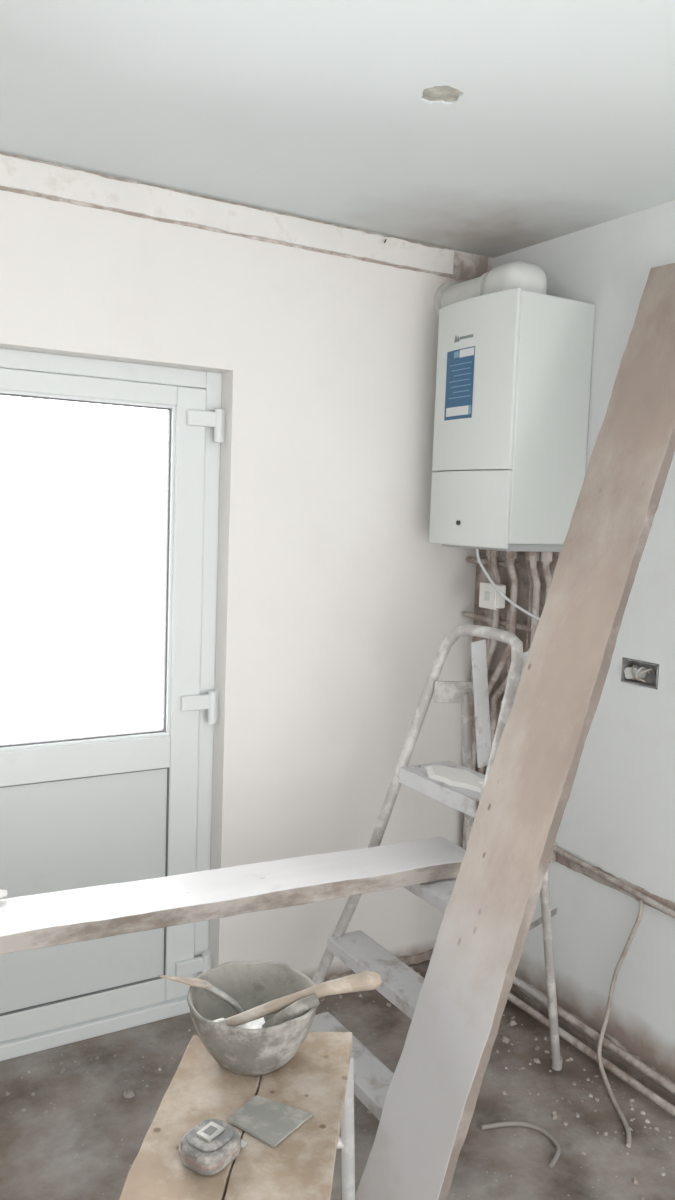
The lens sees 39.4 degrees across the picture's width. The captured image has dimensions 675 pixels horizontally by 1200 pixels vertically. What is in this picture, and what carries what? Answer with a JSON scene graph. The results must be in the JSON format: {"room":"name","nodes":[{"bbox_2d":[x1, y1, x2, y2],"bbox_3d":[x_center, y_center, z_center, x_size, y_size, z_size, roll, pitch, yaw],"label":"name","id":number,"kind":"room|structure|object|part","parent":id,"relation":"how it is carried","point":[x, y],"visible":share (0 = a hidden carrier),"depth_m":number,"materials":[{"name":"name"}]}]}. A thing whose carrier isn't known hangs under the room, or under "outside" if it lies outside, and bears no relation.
{"room":"room under renovation","nodes":[
{"label":"room under renovation","id":0,"kind":"room"},
{"bbox_2d":[0,190,492,979],"bbox_3d":[-0.789,0.079,2.582,3.160,2.400,0.160,-1,6,-31],"label":"wall","id":1,"kind":"structure","parent":0,"point":[336,604],"depth_m":2.88,"materials":[{"name":"paint"}]},
{"bbox_2d":[0,348,205,1015],"bbox_3d":[-0.761,0.278,2.654,0.775,1.887,0.097,-1,6,-31],"label":"door","id":2,"kind":"structure","parent":1,"relation":"in","point":[55,836],"depth_m":2.67,"materials":[{"name":"white plastic"}]},
{"bbox_3d":[-0.770,0.822,2.688,0.577,0.646,0.030,-1,6,-31],"label":"panel","id":3,"kind":"part","parent":2,"relation":"part of","materials":[{"name":"plastic"}]},
{"bbox_3d":[-0.768,0.822,2.685,0.583,0.652,0.036,-1,6,-31],"label":"panel gasket","id":4,"kind":"part","parent":2,"relation":"part of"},
{"bbox_2d":[0,389,175,750],"bbox_3d":[-0.738,-0.074,2.601,0.583,0.960,0.030,-1,6,-31],"label":"bead","id":5,"kind":"object","parent":2,"relation":"attached to","point":[173,407],"visible":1,"depth_m":2.71,"materials":[{"name":"white plastic"}]},
{"bbox_2d":[0,393,170,746],"bbox_3d":[-0.741,-0.075,2.606,0.567,0.944,0.018,-1,6,-31],"label":"gasket","id":6,"kind":"object","parent":5,"relation":"in","point":[1,394],"visible":1,"depth_m":2.72,"materials":[{"name":"grey rubber"}]},
{"bbox_2d":[0,387,205,1041],"bbox_3d":[-0.717,0.306,2.668,0.673,1.833,0.072,-1,6,-31],"label":"door frame","id":7,"kind":"structure","parent":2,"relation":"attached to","point":[189,467],"depth_m":2.74,"materials":[{"name":"white plastic"}]},
{"bbox_3d":[-0.788,1.181,2.730,0.583,0.074,0.072,-1,6,-31],"label":"sash bottom rail","id":8,"kind":"part","parent":7,"relation":"part of","materials":[{"name":"white plastic"}]},
{"bbox_3d":[-0.761,0.450,2.659,0.583,0.095,0.072,-1,6,-31],"label":"sash middle rail","id":9,"kind":"part","parent":7,"relation":"part of","materials":[{"name":"white plastic"}]},
{"bbox_2d":[175,956,202,976],"bbox_3d":[-0.451,1.118,2.873,0.090,0.044,0.020,-1,6,-31],"label":"hinge leaf","id":10,"kind":"object","parent":1,"relation":"attached to","point":[192,965],"visible":0.91,"depth_m":2.86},
{"bbox_2d":[201,952,209,972],"bbox_3d":[-0.405,1.135,2.897,0.026,0.095,0.025,-1,6,-31],"label":"hinge knuckle","id":11,"kind":"object","parent":10,"relation":"attached to","point":[206,955],"depth_m":2.88},
{"bbox_2d":[180,694,208,710],"bbox_3d":[-0.421,0.304,2.794,0.090,0.044,0.020,-1,6,-31],"label":"hinge leaf","id":12,"kind":"object","parent":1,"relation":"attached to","point":[190,702],"visible":1,"depth_m":2.78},
{"bbox_2d":[207,691,216,723],"bbox_3d":[-0.376,0.321,2.818,0.026,0.095,0.025,-1,6,-31],"label":"hinge knuckle","id":13,"kind":"object","parent":12,"relation":"attached to","point":[211,712],"depth_m":2.81},
{"bbox_2d":[186,409,215,426],"bbox_3d":[-0.392,-0.523,2.713,0.090,0.044,0.020,-1,6,-31],"label":"hinge leaf","id":14,"kind":"object","parent":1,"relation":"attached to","point":[193,417],"visible":1,"depth_m":2.70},
{"bbox_2d":[214,409,222,442],"bbox_3d":[-0.346,-0.506,2.738,0.026,0.095,0.025,-1,6,-31],"label":"hinge knuckle","id":15,"kind":"object","parent":14,"relation":"attached to","point":[218,429],"depth_m":2.73},
{"bbox_2d":[193,371,221,977],"bbox_3d":[-0.413,0.295,2.874,0.050,1.939,0.080,-1,6,-31],"label":"frame","id":16,"kind":"object","parent":1,"relation":"attached to","point":[213,388],"visible":0.34,"depth_m":2.82,"materials":[{"name":"white plastic"}]},
{"bbox_2d":[203,949,211,969],"bbox_3d":[-0.404,1.133,2.919,0.024,0.095,0.024,-1,6,-31],"label":"plate","id":17,"kind":"object","parent":16,"relation":"attached to","point":[208,950],"depth_m":2.91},
{"bbox_2d":[209,690,217,721],"bbox_3d":[-0.375,0.319,2.840,0.024,0.095,0.024,-1,6,-31],"label":"plate","id":18,"kind":"object","parent":16,"relation":"attached to","point":[209,690],"depth_m":2.83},
{"bbox_2d":[222,410,224,442],"bbox_3d":[-0.345,-0.508,2.759,0.024,0.095,0.024,-1,6,-31],"label":"plate","id":19,"kind":"object","parent":16,"relation":"attached to","point":[223,410],"depth_m":2.75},
{"bbox_2d":[0,154,453,274],"bbox_3d":[-0.845,-1.058,2.312,2.830,0.079,0.013,-1,6,-31],"label":"trim","id":20,"kind":"structure","parent":1,"relation":"attached to","point":[15,173],"depth_m":2.60,"materials":[{"name":"white wood"}]},
{"bbox_2d":[0,152,487,280],"bbox_3d":[-0.783,-1.060,2.355,2.980,0.091,0.003,-1,6,-31],"label":"grime","id":21,"kind":"object","parent":1,"relation":"attached to","point":[466,266],"visible":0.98,"depth_m":2.75,"materials":[{"name":"beige paint"}]},
{"bbox_2d":[323,948,433,981],"bbox_3d":[0.034,1.242,3.112,0.907,0.043,0.012,-1,6,-31],"label":"baseboard","id":22,"kind":"structure","parent":1,"relation":"attached to","point":[426,955],"depth_m":3.23,"materials":[{"name":"wood"}]},
{"bbox_2d":[0,0,674,257],"bbox_3d":[0.106,-0.981,0.883,3.320,0.100,3.760,-1,6,-31],"label":"ceiling","id":23,"kind":"structure","parent":0,"point":[561,122],"depth_m":1.98,"materials":[{"name":"paint"}]},
{"bbox_2d":[421,85,461,101],"bbox_3d":[0.213,-1.031,1.915,0.100,0.001,0.100,-1,6,-31],"label":"backing","id":24,"kind":"object","parent":23,"relation":"attached to","point":[445,93],"visible":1,"depth_m":1.92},
{"bbox_2d":[0,960,674,1199],"bbox_3d":[0.017,1.506,1.125,3.320,0.100,3.760,-1,6,-31],"label":"floor","id":25,"kind":"structure","parent":0,"point":[86,1144],"depth_m":2.42,"materials":[{"name":"grey concrete"}]},
{"bbox_2d":[0,996,189,1060],"bbox_3d":[-0.794,1.246,2.744,0.773,0.045,0.105,-1,6,-31],"label":"threshold","id":26,"kind":"object","parent":25,"relation":"on","point":[17,1047],"visible":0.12,"depth_m":2.73,"materials":[{"name":"white plastic"}]},
{"bbox_2d":[119,1032,354,1199],"bbox_3d":[-0.165,1.125,1.366,0.335,0.604,0.995,3,6,5],"label":"bench","id":27,"kind":"object","parent":25,"relation":"on","point":[318,1080],"visible":0.74,"depth_m":1.47,"materials":[{"name":"brown wood"}]},
{"bbox_2d":[179,1119,247,1175],"bbox_3d":[-0.184,0.797,1.386,0.074,0.041,0.091,6,7,34],"label":"tape measure","id":28,"kind":"object","parent":27,"relation":"on","point":[211,1145],"visible":1,"depth_m":1.36,"materials":[{"name":"paint"}]},
{"bbox_3d":[-0.186,0.784,1.381,0.058,0.004,0.066,6,7,34],"label":"lid","id":29,"kind":"part","parent":28,"relation":"part of","materials":[{"name":"grey plastic"}]},
{"bbox_2d":[187,961,319,1075],"bbox_3d":[-0.149,0.735,1.639,0.231,0.120,0.230,-1,6,-31],"label":"mixing bowl","id":30,"kind":"object","parent":27,"relation":"on","point":[252,984],"visible":0.85,"depth_m":1.59,"materials":[{"name":"rubber"}]},
{"bbox_2d":[159,975,243,1013],"bbox_3d":[-0.235,0.697,1.650,0.158,0.076,0.024,2,6,0],"label":"trowel","id":31,"kind":"object","parent":30,"relation":"in","point":[205,984],"visible":0.78,"depth_m":1.64,"materials":[{"name":"brown wood"}]},
{"bbox_3d":[-0.267,0.666,1.645,0.091,0.017,0.024,1,6,-7],"label":"blade","id":32,"kind":"part","parent":31,"relation":"part of","materials":[{"name":"brown wood"}]},
{"bbox_2d":[236,994,319,1028],"bbox_3d":[-0.104,0.702,1.599,0.145,0.071,0.060,1,6,-10],"label":"trowel","id":33,"kind":"object","parent":30,"relation":"in","point":[302,1006],"visible":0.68,"depth_m":1.58,"materials":[{"name":"silver metal"}]},
{"bbox_3d":[-0.149,0.726,1.594,0.051,0.021,0.055,1,6,-14],"label":"blade","id":34,"kind":"part","parent":33,"relation":"part of","materials":[{"name":"paint"}]},
{"bbox_3d":[-0.078,0.698,1.586,0.100,0.058,0.026,0,6,-20],"label":"handle","id":35,"kind":"part","parent":33,"relation":"part of","materials":[{"name":"wood"}]},
{"bbox_2d":[213,970,380,1026],"bbox_3d":[-0.070,0.685,1.605,0.298,0.084,0.036,1,6,-15],"label":"brush","id":36,"kind":"object","parent":30,"relation":"in","point":[367,980],"visible":0.8,"depth_m":1.61,"materials":[{"name":"brown wood"}]},
{"bbox_2d":[227,1095,311,1146],"bbox_3d":[-0.107,0.809,1.474,0.099,0.004,0.094,6,7,36],"label":"plate","id":37,"kind":"object","parent":27,"relation":"on","point":[271,1122],"visible":1,"depth_m":1.47,"materials":[{"name":"paint"}]},
{"bbox_3d":[0.021,1.105,1.784,0.025,0.575,0.131,4,6,16],"label":"leg","id":38,"kind":"part","parent":27,"relation":"part of","materials":[{"name":"metal"}]},
{"bbox_2d":[5,966,672,1199],"bbox_3d":[0.064,1.363,2.023,1.788,0.015,1.876,-1,6,-31],"label":"debris","id":39,"kind":"object","parent":25,"relation":"on","point":[128,1093],"visible":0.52,"depth_m":2.53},
{"bbox_2d":[309,624,562,1120],"bbox_3d":[0.289,0.697,2.559,0.694,1.264,0.556,-1,6,-31],"label":"step ladder","id":40,"kind":"object","parent":25,"relation":"on","point":[456,786],"visible":0.48,"depth_m":2.57,"materials":[{"name":"metal"}]},
{"bbox_3d":[0.179,0.699,2.494,0.440,1.264,0.556,-1,6,-31],"label":"hoop frame","id":41,"kind":"part","parent":40,"relation":"part of","materials":[{"name":"metal"}]},
{"bbox_3d":[0.399,0.777,2.822,0.024,1.056,0.269,5,6,28],"label":"leg","id":42,"kind":"part","parent":40,"relation":"part of","materials":[{"name":"metal"}]},
{"bbox_3d":[0.405,0.292,2.646,0.098,0.367,0.006,-1,6,-31],"label":"support arm","id":43,"kind":"part","parent":40,"relation":"part of"},
{"bbox_3d":[0.507,0.313,2.475,0.098,0.367,0.006,-1,6,-31],"label":"support arm","id":44,"kind":"part","parent":40,"relation":"part of"},
{"bbox_3d":[0.562,0.809,2.549,0.239,1.055,0.025,-3,8,-43],"label":"leg","id":45,"kind":"part","parent":40,"relation":"part of","materials":[{"name":"metal"}]},
{"bbox_2d":[355,263,674,1199],"bbox_3d":[0.494,0.261,2.180,0.959,2.211,0.213,-3,7,-40],"label":"board","id":46,"kind":"object","parent":25,"relation":"on","point":[432,1094],"visible":1,"depth_m":2.13,"materials":[{"name":"brown wood"}]},
{"bbox_2d":[480,1121,560,1167],"bbox_3d":[0.473,1.346,2.364,0.210,0.012,0.108,7,7,41],"label":"loose cable","id":47,"kind":"object","parent":25,"relation":"on","point":[546,1133],"visible":1,"depth_m":2.39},
{"bbox_2d":[508,993,674,1116],"bbox_3d":[1.240,1.398,1.833,0.021,0.027,3.340,-1,6,-31],"label":"pipe","id":48,"kind":"object","parent":25,"relation":"on","point":[578,1044],"visible":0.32,"depth_m":2.65,"materials":[{"name":"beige metal"}]},
{"bbox_2d":[510,986,674,1105],"bbox_3d":[1.313,1.420,1.843,0.035,0.024,3.480,-1,6,-31],"label":"pipe","id":49,"kind":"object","parent":25,"relation":"on","point":[649,1083],"depth_m":2.72,"materials":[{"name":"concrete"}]},
{"bbox_2d":[512,975,674,1094],"bbox_3d":[1.322,1.401,1.847,0.015,0.062,3.480,-1,6,-31],"label":"rubble edge","id":50,"kind":"object","parent":25,"relation":"on","point":[607,1035],"visible":0.2,"depth_m":2.73,"materials":[{"name":"concrete"}]},
{"bbox_2d":[492,200,674,1082],"bbox_3d":[1.459,0.241,1.744,0.160,2.400,3.600,-1,6,-31],"label":"wall","id":51,"kind":"structure","parent":0,"point":[618,819],"depth_m":2.68,"materials":[{"name":"paint"}]},
{"bbox_2d":[462,549,552,849],"bbox_3d":[0.496,0.549,3.017,0.205,1.431,0.496,-1,6,-31],"label":"copper pipework","id":52,"kind":"object","parent":51,"relation":"attached to","point":[492,596],"visible":0.51,"depth_m":2.97,"materials":[{"name":"metal"}]},
{"bbox_2d":[429,261,594,551],"bbox_3d":[0.478,-0.583,2.884,0.327,0.846,0.484,-1,6,-31],"label":"boiler","id":53,"kind":"object","parent":51,"relation":"attached to","point":[513,375],"visible":0.98,"depth_m":2.71,"materials":[{"name":"metal"}]},
{"bbox_3d":[0.391,-0.629,2.755,0.036,0.494,0.362,-1,6,-31],"label":"panel","id":54,"kind":"part","parent":53,"relation":"part of","materials":[{"name":"metal"}]},
{"bbox_2d":[442,544,562,551],"bbox_3d":[0.511,-0.168,2.882,0.250,0.022,0.302,-1,6,-31],"label":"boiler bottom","id":55,"kind":"object","parent":53,"relation":"on","point":[511,547],"depth_m":2.75,"materials":[{"name":"white metal"}]},
{"bbox_2d":[471,549,559,773],"bbox_3d":[0.559,0.544,3.106,0.006,1.430,0.409,-1,6,-31],"label":"masonry","id":56,"kind":"object","parent":51,"relation":"attached to","point":[523,580],"visible":0.05,"depth_m":3.09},
{"bbox_2d":[514,984,674,1093],"bbox_3d":[1.267,1.363,1.845,0.021,0.037,3.340,-1,6,-31],"label":"pipe","id":57,"kind":"object","parent":51,"relation":"attached to","point":[608,1044],"visible":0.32,"depth_m":2.64,"materials":[{"name":"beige metal"}]},
{"bbox_2d":[549,842,674,917],"bbox_3d":[1.329,0.944,1.808,0.026,0.158,3.301,-1,6,-31],"label":"pipe","id":58,"kind":"object","parent":51,"relation":"attached to","point":[559,855],"visible":0.74,"depth_m":2.71,"materials":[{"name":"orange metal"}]},
{"bbox_2d":[597,900,643,1147],"bbox_3d":[0.745,1.095,2.497,0.098,0.504,0.358,4,6,18],"label":"cable","id":59,"kind":"object","parent":58,"relation":"hanging from","point":[641,903],"visible":1,"depth_m":2.62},
{"bbox_2d":[621,658,658,688],"bbox_3d":[0.855,0.203,2.632,0.057,0.066,0.126,-1,6,-31],"label":"box","id":60,"kind":"object","parent":51,"relation":"attached to","point":[638,672],"visible":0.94,"depth_m":2.64,"materials":[{"name":"grey metal"}]},
{"bbox_3d":[-1.195,1.031,1.808,0.393,0.625,0.500,-1,6,-31],"label":"sawhorse","id":61,"kind":"object","parent":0,"visible":0},
{"bbox_2d":[0,837,465,954],"bbox_3d":[-0.497,0.693,2.120,1.876,0.057,0.194,-1,6,-27],"label":"plank","id":62,"kind":"object","parent":61,"relation":"on","point":[36,921],"visible":0.97,"depth_m":2.19,"materials":[{"name":"white wood"}]},
{"bbox_2d":[0,890,6,897],"bbox_3d":[-0.826,0.652,2.036,0.212,0.023,0.056,-3,8,-43],"label":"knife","id":63,"kind":"object","parent":62,"relation":"on","point":[3,893],"visible":1,"depth_m":2.08,"materials":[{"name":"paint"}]}
]}

